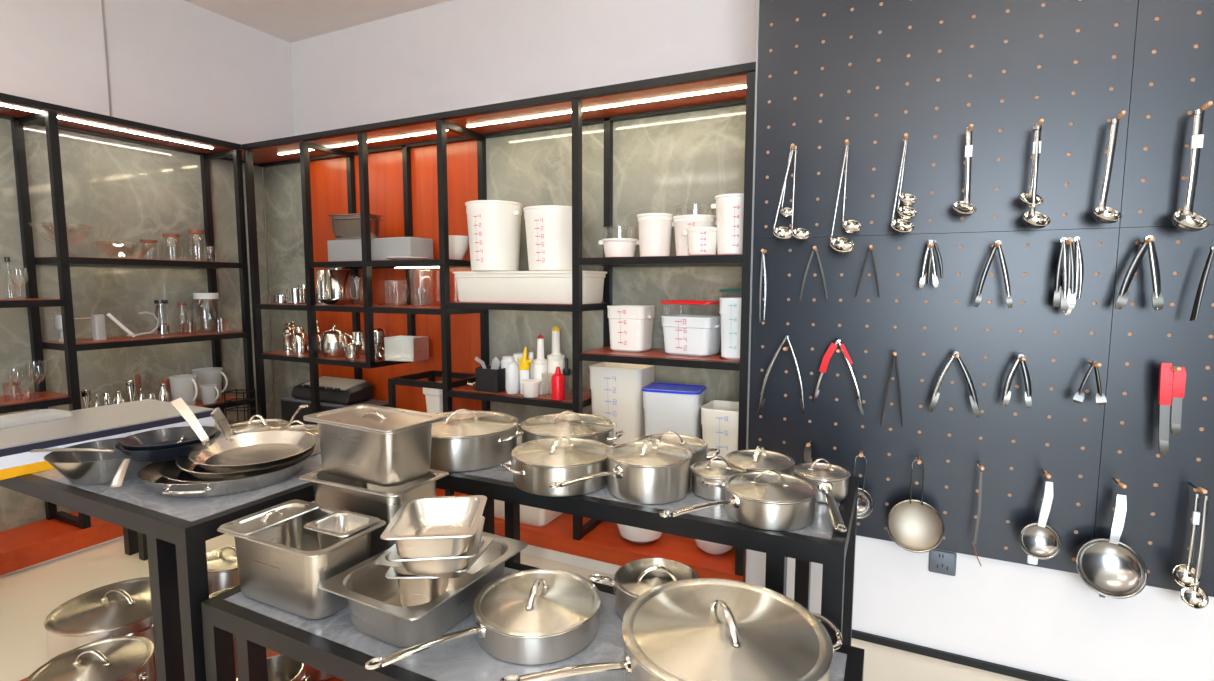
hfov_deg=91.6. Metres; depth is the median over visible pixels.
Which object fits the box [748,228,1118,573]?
pegboard panel
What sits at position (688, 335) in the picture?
tub
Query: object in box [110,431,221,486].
frying pan
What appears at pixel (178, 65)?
wall
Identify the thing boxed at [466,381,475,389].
nozzle
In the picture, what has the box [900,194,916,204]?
bowl
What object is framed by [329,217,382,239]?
pan
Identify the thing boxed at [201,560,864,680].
display table
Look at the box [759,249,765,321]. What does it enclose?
tweezers
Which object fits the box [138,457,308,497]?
frying pan
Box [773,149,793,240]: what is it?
ladle
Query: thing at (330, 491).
pan
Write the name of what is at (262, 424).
saucepan
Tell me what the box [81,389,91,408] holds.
jigger
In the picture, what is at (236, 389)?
wire rack
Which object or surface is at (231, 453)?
frying pan
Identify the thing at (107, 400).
jigger
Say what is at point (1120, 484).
hook
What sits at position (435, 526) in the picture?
pan
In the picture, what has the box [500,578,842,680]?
pan
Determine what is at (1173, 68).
pegboard panel
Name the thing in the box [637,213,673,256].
bucket
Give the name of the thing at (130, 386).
jigger
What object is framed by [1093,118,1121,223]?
ladle
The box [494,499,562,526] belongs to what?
storage box
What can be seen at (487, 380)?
box
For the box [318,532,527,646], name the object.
pan
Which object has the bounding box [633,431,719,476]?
stock pot
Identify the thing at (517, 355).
squeeze bottle
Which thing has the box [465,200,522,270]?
bucket
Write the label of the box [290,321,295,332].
cocktail shaker
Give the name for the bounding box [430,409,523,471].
stock pot
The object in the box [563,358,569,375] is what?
pump bottle
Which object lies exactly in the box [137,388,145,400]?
jigger
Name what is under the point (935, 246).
tongs
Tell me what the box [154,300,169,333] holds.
press
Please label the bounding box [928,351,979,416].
tongs
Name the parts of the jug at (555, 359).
spout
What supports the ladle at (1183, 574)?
hanging from the hook at (1204, 491)
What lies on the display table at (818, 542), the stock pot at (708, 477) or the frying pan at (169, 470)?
the stock pot at (708, 477)
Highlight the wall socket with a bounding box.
[929,549,956,575]
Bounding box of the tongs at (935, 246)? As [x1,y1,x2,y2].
[926,240,942,283]
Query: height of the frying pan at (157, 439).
0.072 m
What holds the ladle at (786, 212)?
hanging from the hook
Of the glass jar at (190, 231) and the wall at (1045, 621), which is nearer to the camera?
the wall at (1045, 621)
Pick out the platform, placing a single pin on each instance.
(269, 652)
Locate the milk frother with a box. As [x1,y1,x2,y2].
[55,315,63,341]
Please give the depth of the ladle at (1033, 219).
2.04 m
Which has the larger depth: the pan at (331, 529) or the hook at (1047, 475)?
the hook at (1047, 475)
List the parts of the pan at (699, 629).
long handle, lid handle, lid, loop handle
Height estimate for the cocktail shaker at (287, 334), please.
0.201 m
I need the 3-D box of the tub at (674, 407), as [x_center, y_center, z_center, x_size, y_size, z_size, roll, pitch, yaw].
[0.332,0.416,2.932,0.309,0.374,0.212,2,6,20]
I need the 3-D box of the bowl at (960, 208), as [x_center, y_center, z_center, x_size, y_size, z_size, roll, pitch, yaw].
[1.293,-0.478,2.138,0.077,0.061,0.067,3,6,26]
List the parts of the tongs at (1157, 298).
arm, arm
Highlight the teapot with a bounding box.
[320,324,354,356]
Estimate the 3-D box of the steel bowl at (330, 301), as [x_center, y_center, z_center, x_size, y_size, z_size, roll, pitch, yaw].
[-1.757,-0.252,3.842,0.232,0.040,0.232,3,6,26]
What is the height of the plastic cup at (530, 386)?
0.086 m
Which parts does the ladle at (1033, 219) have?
handle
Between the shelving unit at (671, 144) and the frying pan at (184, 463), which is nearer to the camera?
the frying pan at (184, 463)
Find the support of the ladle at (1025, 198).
hanging from the hook at (1041, 121)
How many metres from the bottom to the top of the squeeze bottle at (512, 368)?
0.174 m
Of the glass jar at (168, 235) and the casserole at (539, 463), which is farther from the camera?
the glass jar at (168, 235)
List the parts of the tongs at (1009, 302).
arm, arm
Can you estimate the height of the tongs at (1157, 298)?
0.245 m
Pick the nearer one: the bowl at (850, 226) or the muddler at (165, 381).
the bowl at (850, 226)
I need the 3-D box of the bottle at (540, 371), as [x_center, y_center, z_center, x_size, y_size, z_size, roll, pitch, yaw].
[-0.368,0.206,3.283,0.081,0.178,0.081,3,6,26]
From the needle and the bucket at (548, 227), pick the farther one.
the bucket at (548, 227)
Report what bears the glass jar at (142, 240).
on the shelving unit at (80, 190)
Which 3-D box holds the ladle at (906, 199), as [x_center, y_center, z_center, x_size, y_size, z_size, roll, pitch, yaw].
[1.128,-0.635,2.204,0.061,0.259,0.051,3,6,26]
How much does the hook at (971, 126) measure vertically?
0.018 m
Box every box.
[327,237,432,261]
[384,336,428,361]
[452,271,606,303]
[475,365,505,392]
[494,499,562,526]
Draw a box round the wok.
[44,434,184,484]
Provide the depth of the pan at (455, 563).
1.41 m
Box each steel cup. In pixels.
[272,295,286,302]
[286,288,305,303]
[374,328,386,353]
[374,343,383,360]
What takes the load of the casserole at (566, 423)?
on the display table at (818, 542)
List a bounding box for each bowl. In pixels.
[317,298,354,304]
[449,235,468,259]
[617,524,661,543]
[695,539,732,554]
[773,226,792,240]
[780,207,792,216]
[792,228,809,240]
[830,237,854,254]
[842,220,861,232]
[889,502,941,550]
[891,219,913,234]
[898,206,916,218]
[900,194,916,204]
[952,201,976,216]
[1019,192,1042,206]
[1022,211,1049,228]
[1022,525,1058,556]
[1079,541,1144,595]
[1093,207,1121,223]
[1172,210,1208,231]
[1172,564,1200,587]
[1180,585,1208,608]
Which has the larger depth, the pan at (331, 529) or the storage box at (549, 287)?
the storage box at (549, 287)
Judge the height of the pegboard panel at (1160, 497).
1.241 m
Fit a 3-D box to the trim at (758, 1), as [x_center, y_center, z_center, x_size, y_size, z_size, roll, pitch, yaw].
[0.635,-0.469,2.567,0.008,2.546,0.020,3,6,26]
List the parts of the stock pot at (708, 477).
loop handle, lid, lid handle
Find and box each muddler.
[107,313,134,336]
[135,373,140,397]
[161,378,169,392]
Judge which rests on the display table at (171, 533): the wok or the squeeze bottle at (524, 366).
the wok
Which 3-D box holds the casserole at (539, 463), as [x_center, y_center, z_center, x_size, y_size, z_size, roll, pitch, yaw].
[-0.152,0.397,1.990,0.337,0.154,0.387,3,6,26]
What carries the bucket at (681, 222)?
on the shelving unit at (671, 144)
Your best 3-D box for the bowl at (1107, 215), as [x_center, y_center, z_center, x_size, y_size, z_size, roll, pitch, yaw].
[1.663,-0.419,1.963,0.078,0.062,0.068,3,6,26]
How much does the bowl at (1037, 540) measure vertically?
0.115 m
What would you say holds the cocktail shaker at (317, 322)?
on the shelving unit at (671, 144)
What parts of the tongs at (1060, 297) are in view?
arm, arm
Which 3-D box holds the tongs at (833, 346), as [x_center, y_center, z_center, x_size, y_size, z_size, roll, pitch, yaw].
[0.937,0.143,2.384,0.199,0.301,0.022,3,6,28]
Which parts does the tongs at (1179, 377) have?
blade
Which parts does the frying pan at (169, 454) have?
pan handle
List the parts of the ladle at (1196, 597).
handle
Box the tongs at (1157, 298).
[1115,235,1163,309]
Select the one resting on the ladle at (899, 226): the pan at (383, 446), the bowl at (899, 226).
the bowl at (899, 226)
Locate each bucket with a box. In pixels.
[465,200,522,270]
[523,205,582,270]
[598,238,638,256]
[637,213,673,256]
[672,214,716,255]
[682,227,716,255]
[711,193,743,254]
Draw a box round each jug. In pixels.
[169,374,197,405]
[191,367,227,399]
[200,384,218,403]
[533,334,547,394]
[547,326,564,393]
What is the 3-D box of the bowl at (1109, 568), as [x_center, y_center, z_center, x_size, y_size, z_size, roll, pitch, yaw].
[1.733,0.780,2.034,0.186,0.172,0.095,3,6,26]
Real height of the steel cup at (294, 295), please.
0.103 m
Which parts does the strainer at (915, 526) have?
wire handle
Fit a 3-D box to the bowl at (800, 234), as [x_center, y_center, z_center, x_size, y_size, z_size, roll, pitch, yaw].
[0.782,-0.427,2.378,0.068,0.054,0.059,3,6,26]
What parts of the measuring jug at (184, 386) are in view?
handle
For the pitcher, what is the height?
0.157 m
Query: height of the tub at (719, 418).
0.304 m
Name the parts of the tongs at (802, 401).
arm, arm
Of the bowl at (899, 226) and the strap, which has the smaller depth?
the bowl at (899, 226)
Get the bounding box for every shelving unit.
[0,93,274,576]
[229,62,755,581]
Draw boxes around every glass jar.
[140,239,156,242]
[162,233,179,237]
[188,229,204,233]
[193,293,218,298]
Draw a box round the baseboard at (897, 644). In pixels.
[852,629,1067,680]
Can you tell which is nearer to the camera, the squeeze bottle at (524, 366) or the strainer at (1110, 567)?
the strainer at (1110, 567)
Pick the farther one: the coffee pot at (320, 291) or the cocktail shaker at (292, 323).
the cocktail shaker at (292, 323)
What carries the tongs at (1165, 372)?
hanging from the hook at (1173, 368)
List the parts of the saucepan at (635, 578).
long handle, lid, lid handle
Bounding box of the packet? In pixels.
[0,409,72,428]
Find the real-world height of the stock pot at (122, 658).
0.292 m
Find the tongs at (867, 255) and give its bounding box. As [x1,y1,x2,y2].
[855,249,879,296]
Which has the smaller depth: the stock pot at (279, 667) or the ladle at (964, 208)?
the stock pot at (279, 667)
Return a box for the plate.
[386,257,428,259]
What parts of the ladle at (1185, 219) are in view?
handle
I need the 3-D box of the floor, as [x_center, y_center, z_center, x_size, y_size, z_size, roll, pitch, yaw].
[-1.080,1.512,0.448,9.000,0.100,7.203,3,6,26]
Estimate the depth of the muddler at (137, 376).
3.74 m
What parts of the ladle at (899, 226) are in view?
handle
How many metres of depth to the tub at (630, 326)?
3.03 m
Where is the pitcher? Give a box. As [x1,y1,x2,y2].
[348,331,364,354]
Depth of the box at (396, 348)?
3.78 m
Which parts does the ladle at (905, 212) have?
handle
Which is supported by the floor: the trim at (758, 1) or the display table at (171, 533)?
the display table at (171, 533)
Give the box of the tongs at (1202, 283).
[1190,246,1213,320]
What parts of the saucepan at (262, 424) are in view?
lid handle, lid, long handle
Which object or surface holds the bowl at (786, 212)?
on the ladle at (786, 212)
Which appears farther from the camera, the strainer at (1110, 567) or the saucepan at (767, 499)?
the strainer at (1110, 567)
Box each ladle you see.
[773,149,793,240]
[780,146,792,216]
[791,146,809,240]
[830,145,854,254]
[842,146,861,232]
[891,139,913,234]
[897,139,916,218]
[900,152,916,204]
[952,127,976,216]
[1019,125,1042,206]
[1022,125,1049,228]
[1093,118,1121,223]
[1172,109,1208,231]
[1172,493,1200,587]
[1180,495,1209,608]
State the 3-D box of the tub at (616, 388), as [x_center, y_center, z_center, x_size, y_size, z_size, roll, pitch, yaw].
[0.080,0.356,3.142,0.330,0.452,0.231,3,6,26]
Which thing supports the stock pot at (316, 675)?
on the platform
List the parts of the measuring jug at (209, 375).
handle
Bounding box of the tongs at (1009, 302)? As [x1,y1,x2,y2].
[974,240,1012,307]
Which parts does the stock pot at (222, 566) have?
lid, lid handle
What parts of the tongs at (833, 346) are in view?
arm, arm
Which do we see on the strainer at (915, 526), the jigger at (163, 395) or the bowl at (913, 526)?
the bowl at (913, 526)
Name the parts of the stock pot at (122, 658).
lid handle, loop handle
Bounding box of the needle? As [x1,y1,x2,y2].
[973,472,982,565]
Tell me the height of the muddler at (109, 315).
0.207 m
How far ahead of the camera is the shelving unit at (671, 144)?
3.38 m
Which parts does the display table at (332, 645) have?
leg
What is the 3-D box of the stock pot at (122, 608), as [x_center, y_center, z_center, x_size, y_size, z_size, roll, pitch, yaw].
[-1.752,1.046,2.138,0.413,0.306,0.390,0,5,4]
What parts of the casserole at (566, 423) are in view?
lid, lid handle, loop handle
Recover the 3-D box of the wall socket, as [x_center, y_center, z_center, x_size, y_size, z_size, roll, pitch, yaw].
[1.338,0.885,2.355,0.094,0.094,0.014,3,6,26]
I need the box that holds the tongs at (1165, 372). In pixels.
[1158,363,1172,455]
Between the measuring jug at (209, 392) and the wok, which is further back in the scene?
the measuring jug at (209, 392)
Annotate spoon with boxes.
[352,275,357,302]
[358,275,360,302]
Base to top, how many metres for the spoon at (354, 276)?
0.185 m
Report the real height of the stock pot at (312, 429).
0.128 m
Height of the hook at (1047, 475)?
0.018 m
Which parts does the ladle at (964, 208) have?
handle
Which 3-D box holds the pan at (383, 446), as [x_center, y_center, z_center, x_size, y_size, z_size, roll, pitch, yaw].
[-0.731,0.323,1.863,0.395,0.200,0.235,3,6,29]
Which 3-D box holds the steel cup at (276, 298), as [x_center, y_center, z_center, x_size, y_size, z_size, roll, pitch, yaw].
[-2.305,-0.294,4.185,0.120,0.056,0.120,3,6,26]
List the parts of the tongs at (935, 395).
arm, arm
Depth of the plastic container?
3.62 m
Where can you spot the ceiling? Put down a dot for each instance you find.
(290, 21)
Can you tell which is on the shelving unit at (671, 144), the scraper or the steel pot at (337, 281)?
the steel pot at (337, 281)
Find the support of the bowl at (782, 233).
on the ladle at (782, 233)
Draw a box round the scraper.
[491,357,500,368]
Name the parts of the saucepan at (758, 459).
lid handle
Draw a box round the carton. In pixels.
[0,399,214,479]
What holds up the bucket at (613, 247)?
on the shelving unit at (671, 144)
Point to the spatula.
(477, 359)
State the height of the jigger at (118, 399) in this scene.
0.167 m
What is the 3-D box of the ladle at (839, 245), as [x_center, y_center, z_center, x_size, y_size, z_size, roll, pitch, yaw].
[0.923,-0.553,2.302,0.092,0.434,0.078,3,6,26]
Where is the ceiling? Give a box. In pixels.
[184,0,450,42]
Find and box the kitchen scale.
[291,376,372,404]
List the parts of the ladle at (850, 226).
handle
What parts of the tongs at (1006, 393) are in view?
arm, arm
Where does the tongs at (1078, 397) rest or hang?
hanging from the hook at (1094, 364)
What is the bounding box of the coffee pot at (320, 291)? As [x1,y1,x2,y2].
[316,268,326,302]
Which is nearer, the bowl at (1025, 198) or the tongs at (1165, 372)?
the tongs at (1165, 372)
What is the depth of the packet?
2.33 m
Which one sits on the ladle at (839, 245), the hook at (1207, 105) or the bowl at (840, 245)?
the bowl at (840, 245)
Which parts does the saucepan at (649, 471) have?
long handle, lid handle, lid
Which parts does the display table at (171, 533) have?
leg, frame, leg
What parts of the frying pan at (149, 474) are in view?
loop handle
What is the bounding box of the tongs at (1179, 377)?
[1170,367,1185,434]
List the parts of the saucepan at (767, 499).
long handle, lid handle, lid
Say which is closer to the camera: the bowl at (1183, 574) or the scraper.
the bowl at (1183, 574)
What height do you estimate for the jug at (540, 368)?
0.330 m
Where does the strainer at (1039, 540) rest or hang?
hanging from the hook at (1047, 475)
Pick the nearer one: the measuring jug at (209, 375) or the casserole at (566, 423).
the casserole at (566, 423)
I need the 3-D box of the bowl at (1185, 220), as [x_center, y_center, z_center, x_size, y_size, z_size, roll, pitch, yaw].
[1.851,-0.380,1.875,0.091,0.072,0.079,3,6,26]
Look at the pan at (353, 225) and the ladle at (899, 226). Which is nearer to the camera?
the ladle at (899, 226)
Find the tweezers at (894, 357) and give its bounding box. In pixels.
[880,351,902,425]
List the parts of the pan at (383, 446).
lid, lid handle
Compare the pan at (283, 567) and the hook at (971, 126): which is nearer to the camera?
the pan at (283, 567)
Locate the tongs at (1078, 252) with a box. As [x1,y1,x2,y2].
[1073,236,1083,299]
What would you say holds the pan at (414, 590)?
in the pan at (376, 609)
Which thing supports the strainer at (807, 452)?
hanging from the hook
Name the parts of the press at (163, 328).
handle, steel frame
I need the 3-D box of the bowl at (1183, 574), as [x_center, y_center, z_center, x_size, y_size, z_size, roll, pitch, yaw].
[1.916,0.777,1.956,0.073,0.068,0.043,3,6,26]
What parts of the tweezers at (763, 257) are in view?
arm, arm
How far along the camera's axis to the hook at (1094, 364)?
1.99 m
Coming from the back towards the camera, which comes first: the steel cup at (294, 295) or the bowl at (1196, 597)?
the steel cup at (294, 295)
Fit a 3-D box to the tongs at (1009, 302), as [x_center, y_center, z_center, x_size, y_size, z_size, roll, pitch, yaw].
[1.396,-0.238,2.124,0.117,0.242,0.023,3,6,30]
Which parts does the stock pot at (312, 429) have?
lid handle, lid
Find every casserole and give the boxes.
[500,436,612,496]
[517,411,624,445]
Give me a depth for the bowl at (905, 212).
2.23 m
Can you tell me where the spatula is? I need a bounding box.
[475,356,486,368]
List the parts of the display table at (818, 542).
leg, frame, leg, leg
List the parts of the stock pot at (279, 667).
loop handle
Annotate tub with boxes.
[589,362,654,444]
[607,305,654,351]
[642,382,706,438]
[660,300,720,356]
[701,400,738,458]
[719,289,741,359]
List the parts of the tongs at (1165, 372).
blade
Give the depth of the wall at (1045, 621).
2.26 m
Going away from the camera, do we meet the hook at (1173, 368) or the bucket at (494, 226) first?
the hook at (1173, 368)
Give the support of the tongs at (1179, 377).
hanging from the hook at (1173, 368)
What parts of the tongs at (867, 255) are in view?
arm, arm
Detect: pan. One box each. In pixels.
[30,426,218,452]
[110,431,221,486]
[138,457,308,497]
[158,449,313,483]
[170,398,315,480]
[188,407,315,472]
[217,506,385,618]
[299,468,448,556]
[303,404,444,486]
[304,510,379,549]
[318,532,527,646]
[327,213,383,235]
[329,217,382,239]
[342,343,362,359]
[365,569,600,669]
[374,536,492,577]
[380,495,486,557]
[385,566,448,606]
[388,516,484,573]
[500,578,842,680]
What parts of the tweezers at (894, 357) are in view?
arm, arm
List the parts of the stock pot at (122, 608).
lid, lid handle, loop handle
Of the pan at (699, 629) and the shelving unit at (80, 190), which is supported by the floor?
the shelving unit at (80, 190)
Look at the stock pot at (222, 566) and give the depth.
2.29 m
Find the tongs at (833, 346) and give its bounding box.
[813,338,863,414]
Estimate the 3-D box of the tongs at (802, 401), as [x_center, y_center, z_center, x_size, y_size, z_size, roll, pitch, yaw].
[0.737,0.150,2.484,0.197,0.351,0.023,3,6,28]
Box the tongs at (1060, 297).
[1053,237,1068,312]
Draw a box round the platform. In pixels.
[20,648,344,680]
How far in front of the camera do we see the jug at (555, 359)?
3.27 m
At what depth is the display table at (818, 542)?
1.74 m
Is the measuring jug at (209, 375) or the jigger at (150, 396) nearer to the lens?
the jigger at (150, 396)
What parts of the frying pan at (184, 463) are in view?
pan handle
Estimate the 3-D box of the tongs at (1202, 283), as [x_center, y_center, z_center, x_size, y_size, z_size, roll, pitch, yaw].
[1.902,-0.180,1.881,0.047,0.239,0.020,2,6,21]
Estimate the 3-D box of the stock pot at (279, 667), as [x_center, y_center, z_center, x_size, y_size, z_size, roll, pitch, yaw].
[-1.058,1.141,1.878,0.217,0.170,0.190,3,6,26]
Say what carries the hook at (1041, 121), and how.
attached to the pegboard panel at (869, 74)
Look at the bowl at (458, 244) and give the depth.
3.54 m
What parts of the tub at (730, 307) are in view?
lid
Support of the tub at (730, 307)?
on the shelving unit at (671, 144)
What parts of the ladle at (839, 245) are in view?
handle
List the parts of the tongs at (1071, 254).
arm, arm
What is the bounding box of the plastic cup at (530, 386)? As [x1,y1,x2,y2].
[521,379,540,397]
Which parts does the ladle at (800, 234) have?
handle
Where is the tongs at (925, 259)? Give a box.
[919,240,937,288]
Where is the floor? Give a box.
[0,534,1026,680]
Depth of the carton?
2.27 m
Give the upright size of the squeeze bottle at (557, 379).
0.176 m
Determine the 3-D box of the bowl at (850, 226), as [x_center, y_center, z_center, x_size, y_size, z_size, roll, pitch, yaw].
[0.957,-0.446,2.306,0.071,0.056,0.062,3,6,26]
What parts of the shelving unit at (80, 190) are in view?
cross rail, shelf frame, post, shelf frame, board, foot rail, post, press handle, rail, rail, shelf frame, shelf frame, post, cross rail, shelf frame, post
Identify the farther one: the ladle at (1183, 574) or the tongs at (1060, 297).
the tongs at (1060, 297)
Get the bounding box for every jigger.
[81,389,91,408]
[94,394,100,406]
[102,393,111,405]
[113,390,124,403]
[125,380,135,401]
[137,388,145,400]
[147,394,155,399]
[158,383,168,401]
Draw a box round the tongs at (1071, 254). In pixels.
[1064,237,1075,314]
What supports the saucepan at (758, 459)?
on the display table at (818, 542)
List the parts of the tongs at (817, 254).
arm, arm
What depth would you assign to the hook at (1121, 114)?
1.91 m
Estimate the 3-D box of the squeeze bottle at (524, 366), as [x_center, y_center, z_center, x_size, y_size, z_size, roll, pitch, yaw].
[-0.456,0.165,3.278,0.062,0.261,0.087,-3,6,-30]
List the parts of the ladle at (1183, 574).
handle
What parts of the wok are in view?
loop handle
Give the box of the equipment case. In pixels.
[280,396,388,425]
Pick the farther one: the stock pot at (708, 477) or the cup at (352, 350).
the cup at (352, 350)
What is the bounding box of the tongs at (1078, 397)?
[1072,361,1106,404]
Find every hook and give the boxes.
[968,124,973,130]
[1034,119,1043,130]
[1041,468,1050,477]
[1066,238,1072,243]
[1088,362,1101,366]
[1111,110,1125,122]
[1112,478,1126,488]
[1138,237,1153,243]
[1172,367,1180,370]
[1188,482,1206,493]
[1192,101,1212,114]
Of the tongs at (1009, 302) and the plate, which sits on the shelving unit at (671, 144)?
the plate
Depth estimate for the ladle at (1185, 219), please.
1.87 m
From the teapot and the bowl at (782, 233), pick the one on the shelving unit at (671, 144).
the teapot
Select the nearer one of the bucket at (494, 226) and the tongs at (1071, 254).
the tongs at (1071, 254)
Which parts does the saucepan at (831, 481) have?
lid, lid handle, long handle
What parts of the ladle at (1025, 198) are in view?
handle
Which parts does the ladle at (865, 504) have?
wire handle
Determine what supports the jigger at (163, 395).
on the shelving unit at (80, 190)
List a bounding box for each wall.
[0,0,109,115]
[101,0,294,418]
[290,0,756,135]
[746,226,1213,680]
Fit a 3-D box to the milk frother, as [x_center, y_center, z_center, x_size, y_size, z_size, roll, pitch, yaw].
[-3.093,-0.068,3.347,0.064,0.152,0.076,3,6,26]
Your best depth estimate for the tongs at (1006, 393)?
2.11 m
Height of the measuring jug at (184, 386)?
0.199 m
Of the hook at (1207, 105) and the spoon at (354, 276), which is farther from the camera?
the spoon at (354, 276)
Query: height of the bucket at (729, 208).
0.271 m
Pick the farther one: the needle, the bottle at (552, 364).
the bottle at (552, 364)
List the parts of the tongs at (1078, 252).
arm, arm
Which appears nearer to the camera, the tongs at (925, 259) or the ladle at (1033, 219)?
the ladle at (1033, 219)
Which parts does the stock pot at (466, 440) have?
lid handle, lid, loop handle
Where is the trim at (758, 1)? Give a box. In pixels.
[746,0,759,448]
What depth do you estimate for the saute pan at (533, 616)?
1.41 m
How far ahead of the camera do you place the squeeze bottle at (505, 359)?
3.36 m
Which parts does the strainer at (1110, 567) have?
handle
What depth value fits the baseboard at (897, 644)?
2.36 m
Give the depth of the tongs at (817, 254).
2.38 m
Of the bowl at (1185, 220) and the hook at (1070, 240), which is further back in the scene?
the hook at (1070, 240)
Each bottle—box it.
[501,356,515,368]
[506,362,518,393]
[513,353,527,389]
[517,347,532,393]
[528,352,533,378]
[533,364,547,394]
[548,360,564,393]
[551,367,564,400]
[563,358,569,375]
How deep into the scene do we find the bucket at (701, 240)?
2.73 m
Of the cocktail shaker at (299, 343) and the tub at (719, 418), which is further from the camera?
the cocktail shaker at (299, 343)
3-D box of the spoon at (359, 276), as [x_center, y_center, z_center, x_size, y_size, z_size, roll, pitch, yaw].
[-1.611,-0.337,3.850,0.032,0.185,0.009,3,6,26]
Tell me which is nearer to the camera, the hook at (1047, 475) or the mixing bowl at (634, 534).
the hook at (1047, 475)
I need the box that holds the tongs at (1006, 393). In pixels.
[1001,354,1031,407]
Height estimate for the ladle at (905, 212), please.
0.309 m
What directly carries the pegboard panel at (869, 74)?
attached to the wall at (1045, 621)
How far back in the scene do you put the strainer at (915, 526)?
2.30 m
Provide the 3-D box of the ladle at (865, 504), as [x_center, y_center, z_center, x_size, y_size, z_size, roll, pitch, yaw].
[1.009,0.584,2.376,0.122,0.252,0.064,3,6,26]
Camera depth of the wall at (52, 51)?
3.38 m
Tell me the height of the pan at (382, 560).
0.045 m
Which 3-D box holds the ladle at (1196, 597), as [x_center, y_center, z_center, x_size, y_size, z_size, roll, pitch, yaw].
[1.930,0.689,1.929,0.072,0.374,0.042,3,6,26]
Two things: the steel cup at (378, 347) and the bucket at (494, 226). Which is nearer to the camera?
the bucket at (494, 226)
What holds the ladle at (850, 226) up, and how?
hanging from the hook
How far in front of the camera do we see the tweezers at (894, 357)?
2.29 m
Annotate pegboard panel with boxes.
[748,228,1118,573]
[754,0,1137,238]
[1093,225,1213,596]
[1119,0,1213,227]
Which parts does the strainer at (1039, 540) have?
handle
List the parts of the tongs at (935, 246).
arm, arm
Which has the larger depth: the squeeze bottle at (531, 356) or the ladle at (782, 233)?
the squeeze bottle at (531, 356)
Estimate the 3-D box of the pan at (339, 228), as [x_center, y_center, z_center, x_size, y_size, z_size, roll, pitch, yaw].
[-1.635,-0.745,3.848,0.329,0.136,0.173,2,6,19]
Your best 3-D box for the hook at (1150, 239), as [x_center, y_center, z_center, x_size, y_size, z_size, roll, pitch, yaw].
[1.775,-0.328,1.948,0.015,0.018,0.117,3,6,26]
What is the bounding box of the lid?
[219,499,319,535]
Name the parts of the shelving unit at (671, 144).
post, stone panel, post, cross rail, shelf frame, post, post, shelf frame, shelf frame, frame leg, wood panel, post, frame leg, shelf frame, post, cross rail, post, rail, rail, shelf frame, shelf frame, post, board, foot rail, post, stone panel, shelf frame, shelf frame, post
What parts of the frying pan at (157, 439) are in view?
pan handle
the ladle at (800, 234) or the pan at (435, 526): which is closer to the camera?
the pan at (435, 526)
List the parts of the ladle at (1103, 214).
handle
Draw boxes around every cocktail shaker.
[281,323,293,351]
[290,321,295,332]
[291,326,308,353]
[307,320,320,353]
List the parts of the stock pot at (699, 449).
lid handle, lid, loop handle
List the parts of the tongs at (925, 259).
arm, arm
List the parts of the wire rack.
leg, leg, leg, leg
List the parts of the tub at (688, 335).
lid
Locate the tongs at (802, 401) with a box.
[758,335,804,414]
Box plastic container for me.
[423,381,442,413]
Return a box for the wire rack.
[224,388,256,421]
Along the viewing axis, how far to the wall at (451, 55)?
3.86 m
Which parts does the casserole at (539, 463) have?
loop handle, lid, lid handle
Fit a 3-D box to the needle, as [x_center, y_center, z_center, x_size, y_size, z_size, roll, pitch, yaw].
[1.394,0.669,2.210,0.033,0.361,0.009,3,6,26]
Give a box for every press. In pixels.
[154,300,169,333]
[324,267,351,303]
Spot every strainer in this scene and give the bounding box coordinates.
[804,446,812,462]
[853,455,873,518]
[886,459,944,552]
[1019,481,1061,564]
[1076,494,1147,598]
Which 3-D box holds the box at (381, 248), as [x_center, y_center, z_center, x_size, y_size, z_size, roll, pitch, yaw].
[-1.459,-0.577,3.789,0.718,0.138,0.200,3,6,26]
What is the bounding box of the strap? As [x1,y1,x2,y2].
[127,311,158,335]
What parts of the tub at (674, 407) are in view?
lid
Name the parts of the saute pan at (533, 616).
long handle, lid, lid handle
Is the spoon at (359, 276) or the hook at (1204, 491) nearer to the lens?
the hook at (1204, 491)
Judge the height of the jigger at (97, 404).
0.156 m
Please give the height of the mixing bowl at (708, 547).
0.170 m
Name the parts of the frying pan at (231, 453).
pan handle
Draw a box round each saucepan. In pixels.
[230,405,309,434]
[549,438,691,503]
[588,558,698,619]
[659,470,817,530]
[725,446,794,474]
[793,458,849,531]
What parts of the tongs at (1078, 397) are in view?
arm, arm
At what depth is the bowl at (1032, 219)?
2.05 m
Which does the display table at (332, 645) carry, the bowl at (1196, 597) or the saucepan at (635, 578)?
the saucepan at (635, 578)
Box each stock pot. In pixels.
[26,636,154,680]
[44,577,156,680]
[206,545,239,594]
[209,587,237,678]
[236,655,310,680]
[283,420,320,455]
[303,664,334,680]
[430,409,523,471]
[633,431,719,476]
[690,456,745,500]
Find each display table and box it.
[0,420,321,680]
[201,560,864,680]
[436,435,858,645]
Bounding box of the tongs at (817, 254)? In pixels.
[799,245,827,299]
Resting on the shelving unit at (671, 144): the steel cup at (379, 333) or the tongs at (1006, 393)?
the steel cup at (379, 333)

